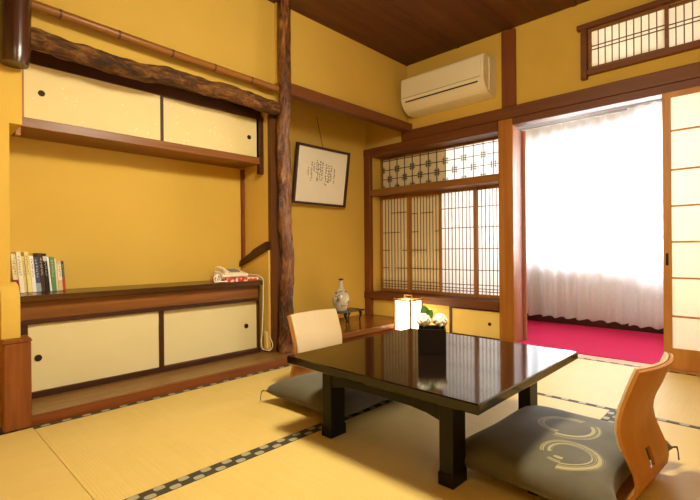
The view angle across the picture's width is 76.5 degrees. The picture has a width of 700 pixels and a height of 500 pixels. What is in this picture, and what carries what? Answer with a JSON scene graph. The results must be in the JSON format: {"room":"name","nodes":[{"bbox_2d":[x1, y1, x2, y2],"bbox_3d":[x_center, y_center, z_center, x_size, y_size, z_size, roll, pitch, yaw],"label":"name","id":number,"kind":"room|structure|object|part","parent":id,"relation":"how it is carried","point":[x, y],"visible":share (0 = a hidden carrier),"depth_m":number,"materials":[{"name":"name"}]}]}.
{"room":"traditional dwelling","nodes":[
{"label":"traditional dwelling","id":0,"kind":"room"},
{"bbox_2d":[0,428,24,434],"bbox_3d":[-0.010,0.887,1.684,4.250,0.064,4.910,0,0,44],"label":"floor","id":1,"kind":"structure","parent":0,"point":[1,431],"depth_m":2.11,"materials":[{"name":"brown wood"}]},
{"bbox_2d":[0,428,92,499],"bbox_3d":[-1.353,0.838,0.760,1.893,0.054,1.698,0,0,44],"label":"mat","id":2,"kind":"object","parent":1,"relation":"on","point":[29,469],"visible":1,"depth_m":1.61,"materials":[{"name":"beige wicker"}]},
{"bbox_2d":[20,280,262,398],"bbox_3d":[-1.261,0.494,2.861,0.332,0.531,1.463,0,0,44],"label":"base cabinet","id":3,"kind":"object","parent":1,"relation":"on","point":[82,338],"visible":0.84,"depth_m":2.64,"materials":[{"name":"brown wood"}]},
{"bbox_3d":[-1.620,0.561,2.307,0.004,0.034,0.034,0,0,44],"label":"finger pull","id":4,"kind":"part","parent":3,"relation":"part of","materials":[{"name":"metal"}]},
{"bbox_3d":[-1.424,0.556,2.522,0.010,0.348,0.672,0,0,44],"label":"sliding door","id":5,"kind":"part","parent":3,"relation":"part of","materials":[{"name":"paper"}]},
{"bbox_2d":[20,280,262,302],"bbox_3d":[-1.263,0.245,2.861,0.332,0.033,1.463,0,0,44],"label":"countertop","id":6,"kind":"structure","parent":3,"relation":"on","point":[77,293],"depth_m":2.65,"materials":[{"name":"brown wood"}]},
{"bbox_2d":[10,254,19,289],"bbox_3d":[-1.837,0.126,2.420,0.119,0.212,0.040,0,0,44],"label":"book","id":7,"kind":"object","parent":6,"relation":"on","point":[13,265],"visible":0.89,"depth_m":2.38,"materials":[{"name":"beige paper"}]},
{"bbox_2d":[12,252,24,292],"bbox_3d":[-1.817,0.121,2.432,0.119,0.222,0.039,0,0,44],"label":"book","id":8,"kind":"object","parent":6,"relation":"on","point":[18,254],"visible":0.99,"depth_m":2.39,"materials":[{"name":"beige paper"}]},
{"bbox_2d":[21,256,27,292],"bbox_3d":[-1.807,0.133,2.448,0.113,0.198,0.029,0,0,44],"label":"book","id":9,"kind":"object","parent":6,"relation":"on","point":[22,257],"visible":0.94,"depth_m":2.41,"materials":[{"name":"yellow paper"}]},
{"bbox_2d":[21,252,32,292],"bbox_3d":[-1.794,0.121,2.457,0.119,0.222,0.038,0,0,44],"label":"book","id":10,"kind":"object","parent":6,"relation":"on","point":[25,254],"visible":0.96,"depth_m":2.42,"materials":[{"name":"yellow paper"}]},
{"bbox_2d":[29,256,36,291],"bbox_3d":[-1.777,0.132,2.470,0.113,0.200,0.035,0,0,44],"label":"book","id":11,"kind":"object","parent":6,"relation":"on","point":[31,262],"visible":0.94,"depth_m":2.43,"materials":[{"name":"white paper"}]},
{"bbox_2d":[33,257,41,291],"bbox_3d":[-1.764,0.135,2.488,0.113,0.194,0.038,0,0,44],"label":"book","id":12,"kind":"object","parent":6,"relation":"on","point":[35,259],"visible":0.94,"depth_m":2.45,"materials":[{"name":"blue paper"}]},
{"bbox_2d":[33,253,45,291],"bbox_3d":[-1.753,0.124,2.506,0.119,0.214,0.037,0,0,44],"label":"book","id":13,"kind":"object","parent":6,"relation":"on","point":[39,255],"visible":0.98,"depth_m":2.46,"materials":[{"name":"brown paper"}]},
{"bbox_2d":[42,253,49,290],"bbox_3d":[-1.737,0.125,2.518,0.119,0.212,0.035,0,0,44],"label":"book","id":14,"kind":"object","parent":6,"relation":"on","point":[44,257],"visible":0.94,"depth_m":2.48,"materials":[{"name":"black paper"}]},
{"bbox_2d":[47,257,51,290],"bbox_3d":[-1.724,0.135,2.526,0.112,0.192,0.024,0,0,44],"label":"book","id":15,"kind":"object","parent":6,"relation":"on","point":[48,266],"visible":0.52,"depth_m":2.49,"materials":[{"name":"white paper"}]},
{"bbox_2d":[49,257,56,290],"bbox_3d":[-1.713,0.135,2.540,0.113,0.192,0.034,0,0,44],"label":"book","id":16,"kind":"object","parent":6,"relation":"on","point":[51,259],"visible":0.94,"depth_m":2.50,"materials":[{"name":"green paper"}]},
{"bbox_2d":[54,259,58,290],"bbox_3d":[-1.700,0.140,2.551,0.105,0.182,0.021,0,0,44],"label":"book","id":17,"kind":"object","parent":6,"relation":"on","point":[55,263],"visible":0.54,"depth_m":2.52,"materials":[{"name":"beige paper"}]},
{"bbox_2d":[56,260,62,290],"bbox_3d":[-1.688,0.146,2.561,0.106,0.170,0.031,0,0,44],"label":"book","id":18,"kind":"object","parent":6,"relation":"on","point":[59,271],"visible":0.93,"depth_m":2.52,"materials":[{"name":"beige paper"}]},
{"bbox_2d":[61,261,65,289],"bbox_3d":[-1.676,0.147,2.574,0.106,0.168,0.024,0,0,44],"label":"book","id":19,"kind":"object","parent":6,"relation":"on","point":[62,263],"visible":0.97,"depth_m":2.54,"materials":[{"name":"red paper"}]},
{"bbox_2d":[210,276,258,281],"bbox_3d":[-0.852,0.210,3.264,0.225,0.029,0.270,0,0,44],"label":"cloth","id":20,"kind":"object","parent":6,"relation":"on","point":[244,278],"visible":0.69,"depth_m":3.20,"materials":[{"name":"red fabric"}]},
{"bbox_2d":[213,266,272,350],"bbox_3d":[-0.823,0.430,3.214,0.293,0.628,0.432,0,0,44],"label":"telephone","id":21,"kind":"object","parent":20,"relation":"on","point":[222,273],"visible":1,"depth_m":3.23,"materials":[{"name":"beige plastic"}]},
{"bbox_3d":[-0.911,0.196,3.078,0.092,0.057,0.116,0,0,44],"label":"coiled cord","id":22,"kind":"part","parent":21,"relation":"part of","materials":[{"name":"white plastic"}]},
{"bbox_3d":[-0.708,0.457,3.297,0.279,0.573,0.052,0,0,21],"label":"line cord","id":23,"kind":"part","parent":21,"relation":"part of","materials":[{"name":"white plastic"}]},
{"bbox_3d":[-0.951,0.552,3.037,0.010,0.348,0.730,0,0,44],"label":"sliding door","id":24,"kind":"part","parent":3,"relation":"part of","materials":[{"name":"paper"}]},
{"bbox_2d":[33,364,388,499],"bbox_3d":[-0.409,0.829,2.421,0.964,0.056,2.003,0,0,44],"label":"mat","id":25,"kind":"object","parent":1,"relation":"on","point":[136,450],"visible":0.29,"depth_m":1.95,"materials":[{"name":"wicker"}]},
{"bbox_2d":[287,308,341,377],"bbox_3d":[-0.075,0.580,2.500,0.469,0.434,0.381,0,0,44],"label":"chair","id":26,"kind":"object","parent":25,"relation":"on","point":[317,329],"visible":0.46,"depth_m":2.60,"materials":[{"name":"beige wood"}]},
{"bbox_2d":[260,372,387,416],"bbox_3d":[-0.023,0.723,2.380,0.572,0.124,0.704,0,0,44],"label":"floor cushion","id":27,"kind":"object","parent":26,"relation":"on","point":[306,390],"visible":0.34,"depth_m":2.17,"materials":[{"name":"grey fabric"}]},
{"bbox_2d":[137,393,616,499],"bbox_3d":[0.276,0.824,1.766,0.929,0.056,2.003,0,0,44],"label":"mat","id":28,"kind":"object","parent":1,"relation":"on","point":[388,449],"visible":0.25,"depth_m":1.63,"materials":[{"name":"wicker"}]},
{"bbox_2d":[287,328,577,489],"bbox_3d":[0.369,0.625,1.953,0.908,0.340,0.915,0,0,44],"label":"table","id":29,"kind":"object","parent":28,"relation":"on","point":[475,375],"visible":0.88,"depth_m":1.73,"materials":[{"name":"black paint"}]},
{"bbox_3d":[-0.071,0.646,1.927,0.060,0.305,0.092,0,0,44],"label":"leg","id":30,"kind":"part","parent":29,"relation":"part of","materials":[{"name":"paint"}]},
{"bbox_2d":[418,325,445,354],"bbox_3d":[0.368,0.401,1.996,0.120,0.107,0.120,0,0,11],"label":"flower vase","id":31,"kind":"object","parent":29,"relation":"on","point":[431,340],"visible":0.92,"depth_m":1.94,"materials":[{"name":"black ceramic"}]},
{"bbox_2d":[417,306,432,328],"bbox_3d":[0.334,0.308,2.000,0.064,0.114,0.075,0,0,44],"label":"rose","id":32,"kind":"object","parent":31,"relation":"on","point":[424,318],"visible":1,"depth_m":1.99,"materials":[{"name":"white plant"}]},
{"bbox_2d":[433,313,447,329],"bbox_3d":[0.406,0.325,1.997,0.064,0.078,0.064,0,0,44],"label":"rose","id":33,"kind":"object","parent":31,"relation":"on","point":[440,319],"visible":1,"depth_m":1.98,"materials":[{"name":"white plant"}]},
{"bbox_3d":[0.351,0.643,1.523,0.060,0.305,0.092,0,0,44],"label":"leg","id":34,"kind":"part","parent":29,"relation":"part of","materials":[{"name":"paint"}]},
{"bbox_3d":[0.797,0.639,1.990,0.060,0.305,0.092,0,0,44],"label":"leg","id":35,"kind":"part","parent":29,"relation":"part of","materials":[{"name":"paint"}]},
{"bbox_2d":[534,413,699,499],"bbox_3d":[1.154,0.818,0.927,1.498,0.056,2.003,0,0,44],"label":"mat","id":36,"kind":"object","parent":1,"relation":"on","point":[678,479],"visible":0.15,"depth_m":1.59,"materials":[{"name":"wicker"}]},
{"bbox_2d":[614,352,673,499],"bbox_3d":[0.858,0.573,1.584,0.350,0.434,0.469,0,0,-41],"label":"chair","id":37,"kind":"object","parent":36,"relation":"on","point":[636,426],"visible":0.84,"depth_m":1.39,"materials":[{"name":"orange wood"}]},
{"bbox_2d":[439,405,679,499],"bbox_3d":[0.765,0.717,1.605,0.704,0.124,0.572,0,0,-43],"label":"floor cushion","id":38,"kind":"object","parent":37,"relation":"on","point":[550,453],"visible":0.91,"depth_m":1.47,"materials":[{"name":"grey fabric"}]},
{"bbox_2d":[537,357,699,428],"bbox_3d":[1.868,0.811,2.346,2.428,0.056,1.032,0,0,44],"label":"mat","id":39,"kind":"object","parent":1,"relation":"on","point":[591,382],"visible":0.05,"depth_m":2.51,"materials":[{"name":"wicker"}]},
{"bbox_3d":[0.676,0.819,3.555,0.964,0.056,1.131,0,0,44],"label":"mat","id":40,"kind":"object","parent":1,"relation":"on","visible":0},
{"bbox_2d":[393,294,422,331],"bbox_3d":[0.541,0.602,4.129,0.194,0.380,0.194,0,0,44],"label":"paper lantern","id":41,"kind":"object","parent":40,"relation":"on","point":[406,310],"visible":0.69,"depth_m":4.08,"materials":[{"name":"white paper"}]},
{"bbox_3d":[0.414,0.618,4.126,0.014,0.349,0.014,0,0,44],"label":"post","id":42,"kind":"part","parent":41,"relation":"part of","materials":[{"name":"brown wood"}]},
{"bbox_3d":[0.544,0.618,4.002,0.014,0.349,0.014,0,0,44],"label":"post","id":43,"kind":"part","parent":41,"relation":"part of","materials":[{"name":"brown wood"}]},
{"bbox_2d":[0,50,242,339],"bbox_3d":[-1.250,-0.457,2.762,0.620,2.770,1.670,0,0,44],"label":"wall","id":44,"kind":"structure","parent":0,"point":[112,218],"depth_m":2.81,"materials":[{"name":"paint"}]},
{"bbox_2d":[0,335,32,432],"bbox_3d":[-1.526,0.606,2.026,0.108,0.410,0.112,0,0,44],"label":"trim","id":45,"kind":"structure","parent":44,"relation":"attached to","point":[15,353],"depth_m":1.99,"materials":[{"name":"brown wood"}]},
{"bbox_2d":[11,50,263,174],"bbox_3d":[-1.272,-0.805,2.897,0.283,0.483,1.520,0,0,44],"label":"upper cabinet","id":46,"kind":"object","parent":44,"relation":"attached to","point":[65,102],"visible":0.88,"depth_m":2.70,"materials":[{"name":"brown wood"}]},
{"bbox_3d":[-1.789,-0.780,2.366,0.268,0.385,0.037,0,0,44],"label":"panel","id":47,"kind":"part","parent":46,"relation":"part of","materials":[{"name":"yellow paint"}]},
{"bbox_3d":[-1.632,-0.829,2.349,0.004,0.032,0.032,0,0,44],"label":"finger pull","id":48,"kind":"part","parent":46,"relation":"part of","materials":[{"name":"metal"}]},
{"bbox_3d":[-1.446,-0.830,2.553,0.010,0.288,0.708,0,0,44],"label":"sliding door","id":49,"kind":"part","parent":46,"relation":"part of","materials":[{"name":"paper"}]},
{"bbox_2d":[11,117,258,168],"bbox_3d":[-1.286,-0.662,2.884,0.278,0.050,1.480,0,0,44],"label":"shelf","id":50,"kind":"object","parent":46,"relation":"attached to","point":[37,128],"depth_m":2.70,"materials":[{"name":"brown wood"}]},
{"bbox_3d":[-1.208,-1.012,2.817,0.050,0.070,1.495,0,0,44],"label":"rail","id":51,"kind":"part","parent":46,"relation":"part of","materials":[{"name":"brown wood"}]},
{"bbox_3d":[-0.960,-0.835,3.080,0.010,0.288,0.735,0,0,44],"label":"sliding door","id":52,"kind":"part","parent":46,"relation":"part of","materials":[{"name":"paper"}]},
{"bbox_3d":[-0.762,-0.782,3.430,0.283,0.428,0.045,0,0,44],"label":"panel","id":53,"kind":"part","parent":46,"relation":"part of","materials":[{"name":"brown wood"}]},
{"bbox_2d":[26,350,293,428],"bbox_3d":[-1.123,0.808,2.824,0.585,0.107,1.600,0,0,44],"label":"trim","id":54,"kind":"structure","parent":44,"relation":"attached to","point":[40,405],"depth_m":2.55,"materials":[{"name":"brown wood"}]},
{"bbox_2d":[276,0,293,353],"bbox_3d":[-0.482,-0.541,3.293,0.143,2.588,0.141,0,0,44],"label":"log post","id":55,"kind":"object","parent":54,"relation":"on","point":[283,149],"visible":0.95,"depth_m":3.24,"materials":[{"name":"brown wood"}]},
{"bbox_2d":[31,27,279,115],"bbox_3d":[-1.054,-1.035,2.703,0.130,0.132,1.510,0,0,44],"label":"log","id":56,"kind":"object","parent":55,"relation":"attached to","point":[58,47],"visible":0.98,"depth_m":2.52,"materials":[{"name":"brown wood"}]},
{"bbox_2d":[32,358,289,427],"bbox_3d":[-0.909,0.809,2.619,0.007,0.102,1.600,0,0,44],"label":"trim","id":57,"kind":"structure","parent":44,"relation":"attached to","point":[61,414],"depth_m":2.41,"materials":[{"name":"brown wood"}]},
{"bbox_2d":[31,0,407,121],"bbox_3d":[-1.119,-0.458,2.726,0.180,2.770,4.900,0,0,44],"label":"wall","id":58,"kind":"structure","parent":0,"point":[241,36],"depth_m":3.12,"materials":[{"name":"paint"}]},
{"bbox_2d":[291,83,411,132],"bbox_3d":[0.058,-1.216,3.905,0.080,0.085,1.560,0,0,44],"label":"trim","id":59,"kind":"structure","parent":58,"relation":"attached to","point":[299,93],"depth_m":3.77,"materials":[{"name":"brown wood"}]},
{"bbox_2d":[241,92,365,351],"bbox_3d":[-0.232,-0.466,4.099,0.595,2.770,1.710,0,0,44],"label":"wall","id":60,"kind":"structure","parent":0,"point":[328,241],"depth_m":4.35,"materials":[{"name":"paint"}]},
{"bbox_2d":[240,169,244,258],"bbox_3d":[-0.849,-0.266,3.520,0.030,0.740,0.022,0,0,44],"label":"trim","id":61,"kind":"structure","parent":60,"relation":"attached to","point":[242,172],"depth_m":3.51,"materials":[{"name":"brown wood"}]},
{"bbox_2d":[239,242,269,265],"bbox_3d":[-0.733,0.033,3.399,0.358,0.190,0.040,0,0,44],"label":"trim","id":62,"kind":"structure","parent":60,"relation":"attached to","point":[265,246],"depth_m":3.35,"materials":[{"name":"brown wood"}]},
{"bbox_2d":[264,331,268,348],"bbox_3d":[-0.618,0.665,3.281,0.034,0.125,0.018,0,0,44],"label":"socket","id":63,"kind":"object","parent":60,"relation":"attached to","point":[266,345],"visible":1,"depth_m":3.27,"materials":[{"name":"yellow plastic"}]},
{"bbox_2d":[267,114,280,351],"bbox_3d":[-0.554,-0.154,3.332,0.035,1.808,0.117,0,0,44],"label":"trim","id":64,"kind":"structure","parent":60,"relation":"attached to","point":[273,236],"depth_m":3.30,"materials":[{"name":"brown wood"}]},
{"bbox_2d":[292,120,350,207],"bbox_3d":[-0.279,-0.867,4.289,0.136,0.870,0.685,0,0,44],"label":"calligraphy","id":65,"kind":"object","parent":60,"relation":"attached to","point":[320,174],"visible":1,"depth_m":4.26,"materials":[{"name":"paper"}]},
{"bbox_2d":[339,314,393,342],"bbox_3d":[-0.122,0.776,4.088,0.634,0.155,1.567,0,0,44],"label":"shelf","id":66,"kind":"object","parent":60,"relation":"attached to","point":[371,325],"depth_m":4.10,"materials":[{"name":"brown wood"}]},
{"bbox_2d":[337,307,364,323],"bbox_3d":[-0.041,0.636,4.264,0.190,0.120,0.340,0,0,44],"label":"display stand","id":67,"kind":"object","parent":66,"relation":"on","point":[348,311],"visible":0.7,"depth_m":4.25,"materials":[{"name":"black wood"}]},
{"bbox_2d":[332,279,349,310],"bbox_3d":[-0.085,0.424,4.221,0.170,0.303,0.170,0,0,44],"label":"bottle vase","id":68,"kind":"object","parent":67,"relation":"on","point":[341,298],"visible":1,"depth_m":4.17,"materials":[{"name":"ceramic"}]},
{"bbox_2d":[268,0,589,65],"bbox_3d":[0.449,-1.893,2.184,4.350,0.085,6.400,0,0,44],"label":"ceiling","id":69,"kind":"structure","parent":0,"point":[407,32],"depth_m":3.58,"materials":[{"name":"brown wood"}]},
{"bbox_2d":[0,0,31,68],"bbox_3d":[-1.555,-1.343,2.067,0.124,0.966,0.142,0,0,44],"label":"log","id":70,"kind":"object","parent":69,"relation":"hanging from","point":[15,15],"visible":1,"depth_m":2.02,"materials":[{"name":"brown wood"}]},
{"bbox_2d":[32,0,278,91],"bbox_3d":[-1.055,-1.191,2.697,0.049,0.081,1.516,0,0,44],"label":"bamboo pole","id":71,"kind":"object","parent":70,"relation":"attached to","point":[41,7],"visible":0.96,"depth_m":2.54,"materials":[{"name":"wood"}]},
{"bbox_2d":[366,0,699,316],"bbox_3d":[1.747,-0.481,3.528,4.245,2.770,0.220,0,0,44],"label":"wall","id":72,"kind":"structure","parent":0,"point":[547,47],"depth_m":3.60,"materials":[{"name":"paint"}]},
{"bbox_2d":[364,157,372,313],"bbox_3d":[0.202,-0.155,4.827,0.088,1.700,0.050,0,0,44],"label":"trim","id":73,"kind":"structure","parent":72,"relation":"attached to","point":[368,184],"depth_m":4.80,"materials":[{"name":"brown wood"}]},
{"bbox_2d":[363,121,497,158],"bbox_3d":[0.779,-1.051,4.393,1.531,0.084,0.240,0,0,44],"label":"trim","id":74,"kind":"structure","parent":72,"relation":"attached to","point":[488,130],"depth_m":4.24,"materials":[{"name":"brown wood"}]},
{"bbox_2d":[364,291,498,310],"bbox_3d":[0.791,0.483,4.394,1.530,0.075,0.240,0,0,44],"label":"trim","id":75,"kind":"structure","parent":72,"relation":"attached to","point":[434,299],"depth_m":4.16,"materials":[{"name":"brown wood"}]},
{"bbox_2d":[371,174,497,196],"bbox_3d":[0.820,-0.618,4.372,1.446,0.067,0.220,0,0,44],"label":"trim","id":76,"kind":"structure","parent":72,"relation":"attached to","point":[492,179],"depth_m":4.22,"materials":[{"name":"brown wood"}]},
{"bbox_2d":[380,137,497,188],"bbox_3d":[0.868,-0.831,4.424,1.444,0.354,0.025,0,0,44],"label":"window","id":77,"kind":"structure","parent":72,"relation":"in","point":[476,158],"depth_m":4.38,"materials":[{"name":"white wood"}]},
{"bbox_2d":[380,185,498,298],"bbox_3d":[0.867,-0.070,4.410,1.429,1.025,0.045,0,0,44],"label":"window","id":78,"kind":"structure","parent":72,"relation":"in","point":[443,242],"depth_m":4.35,"materials":[{"name":"brown wood"}]},
{"bbox_2d":[401,53,495,118],"bbox_3d":[0.875,-1.485,4.045,0.860,0.350,0.225,0,0,44],"label":"air conditioner","id":79,"kind":"object","parent":72,"relation":"attached to","point":[472,80],"visible":1,"depth_m":3.93,"materials":[{"name":"beige plastic"}]},
{"bbox_3d":[0.791,-1.534,3.976,0.815,0.166,0.009,0,0,44],"label":"panel","id":80,"kind":"part","parent":79,"relation":"part of","materials":[{"name":"beige plastic"}]},
{"bbox_3d":[1.214,-1.487,3.785,0.009,0.270,0.127,0,0,44],"label":"panel","id":81,"kind":"part","parent":79,"relation":"part of","materials":[{"name":"beige plastic"}]},
{"bbox_2d":[498,118,516,342],"bbox_3d":[1.337,-0.157,3.767,0.128,1.888,0.065,0,0,44],"label":"trim","id":82,"kind":"structure","parent":72,"relation":"attached to","point":[506,130],"depth_m":3.74,"materials":[{"name":"brown wood"}]},
{"bbox_2d":[501,28,516,107],"bbox_3d":[1.352,-1.528,3.755,0.120,0.645,0.065,0,0,44],"label":"trim","id":83,"kind":"structure","parent":72,"relation":"attached to","point":[508,38],"depth_m":3.73,"materials":[{"name":"brown wood"}]},
{"bbox_2d":[516,129,526,341],"bbox_3d":[1.426,-0.124,3.851,0.140,1.820,0.180,0,0,44],"label":"trim","id":84,"kind":"structure","parent":72,"relation":"attached to","point":[521,242],"depth_m":3.85,"materials":[{"name":"wood"}]},
{"bbox_2d":[401,62,699,141],"bbox_3d":[1.858,-1.157,3.240,3.680,0.100,0.035,0,0,44],"label":"trim","id":85,"kind":"structure","parent":72,"relation":"attached to","point":[689,71],"depth_m":3.40,"materials":[{"name":"brown wood"}]},
{"bbox_2d":[512,77,699,126],"bbox_3d":[2.291,-1.075,2.851,2.518,0.058,0.100,0,0,44],"label":"trim","id":86,"kind":"structure","parent":72,"relation":"attached to","point":[653,93],"depth_m":3.23,"materials":[{"name":"brown wood"}]},
{"bbox_2d":[576,0,699,80],"bbox_3d":[2.277,-1.485,2.864,1.490,0.410,0.095,0,0,44],"label":"window","id":87,"kind":"structure","parent":72,"relation":"in","point":[657,29],"depth_m":3.09,"materials":[{"name":"white paper"}]},
{"bbox_2d":[578,354,699,374],"bbox_3d":[2.242,0.808,2.786,2.518,0.054,0.116,0,0,44],"label":"trim","id":88,"kind":"structure","parent":72,"relation":"attached to","point":[579,355],"depth_m":3.09,"materials":[{"name":"brown wood"}]},
{"bbox_2d":[662,86,699,372],"bbox_3d":[2.431,-0.131,2.634,0.945,1.820,0.030,0,0,44],"label":"door","id":89,"kind":"structure","parent":72,"relation":"in","point":[680,108],"depth_m":2.89,"materials":[{"name":"paper"}]},
{"bbox_3d":[2.097,0.061,2.935,0.016,0.080,0.002,0,0,44],"label":"finger pull","id":90,"kind":"part","parent":89,"relation":"part of","materials":[{"name":"metal"}]},
{"bbox_2d":[446,320,663,363],"bbox_3d":[2.566,0.806,3.481,3.610,0.063,1.332,0,0,44],"label":"floor","id":91,"kind":"structure","parent":0,"point":[634,346],"depth_m":3.79,"materials":[{"name":"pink carpet"}]},
{"bbox_2d":[423,304,499,339],"bbox_3d":[0.999,0.649,4.204,0.964,0.255,0.190,0,0,44],"label":"base cabinet","id":92,"kind":"object","parent":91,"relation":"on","point":[481,323],"visible":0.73,"depth_m":4.00,"materials":[{"name":"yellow wood"}]},
{"bbox_3d":[0.790,0.650,4.315,0.508,0.255,0.010,0,0,44],"label":"sliding door","id":93,"kind":"part","parent":92,"relation":"part of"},
{"bbox_3d":[1.115,0.648,3.982,0.491,0.255,0.030,0,0,44],"label":"frame","id":94,"kind":"part","parent":92,"relation":"part of","materials":[{"name":"brown wood"}]},
{"bbox_3d":[1.123,0.651,3.974,0.468,0.229,0.010,0,0,44],"label":"sliding door","id":95,"kind":"part","parent":92,"relation":"part of","materials":[{"name":"yellow paper"}]},
{"bbox_2d":[523,110,626,130],"bbox_3d":[2.299,-0.486,3.844,4.605,2.770,1.300,0,0,44],"label":"wall","id":96,"kind":"structure","parent":0,"point":[626,110],"depth_m":4.62,"materials":[{"name":"paint"}]},
{"bbox_2d":[516,98,661,130],"bbox_3d":[2.781,-1.337,3.997,3.190,0.055,0.261,0,0,44],"label":"rail","id":97,"kind":"object","parent":96,"relation":"attached to","point":[621,108],"visible":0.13,"depth_m":4.35,"materials":[{"name":"metal"}]},
{"bbox_2d":[526,111,637,325],"bbox_3d":[2.159,-0.297,4.575,1.401,1.996,0.089,0,0,44],"label":"sheer curtain","id":98,"kind":"object","parent":97,"relation":"hanging from","point":[577,171],"visible":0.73,"depth_m":4.43,"materials":[{"name":"white fabric"}]},
{"bbox_2d":[627,101,663,328],"bbox_3d":[3.168,-0.305,3.472,1.717,1.996,0.089,0,0,44],"label":"sheer curtain","id":99,"kind":"object","parent":97,"relation":"hanging from","point":[644,122],"visible":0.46,"depth_m":3.98,"materials":[{"name":"white fabric"}]},
{"bbox_2d":[527,313,663,333],"bbox_3d":[3.017,0.734,3.953,3.610,0.072,0.025,0,0,44],"label":"baseboard","id":100,"kind":"structure","parent":96,"relation":"attached to","point":[600,323],"depth_m":4.47,"materials":[{"name":"brown wood"}]}
]}

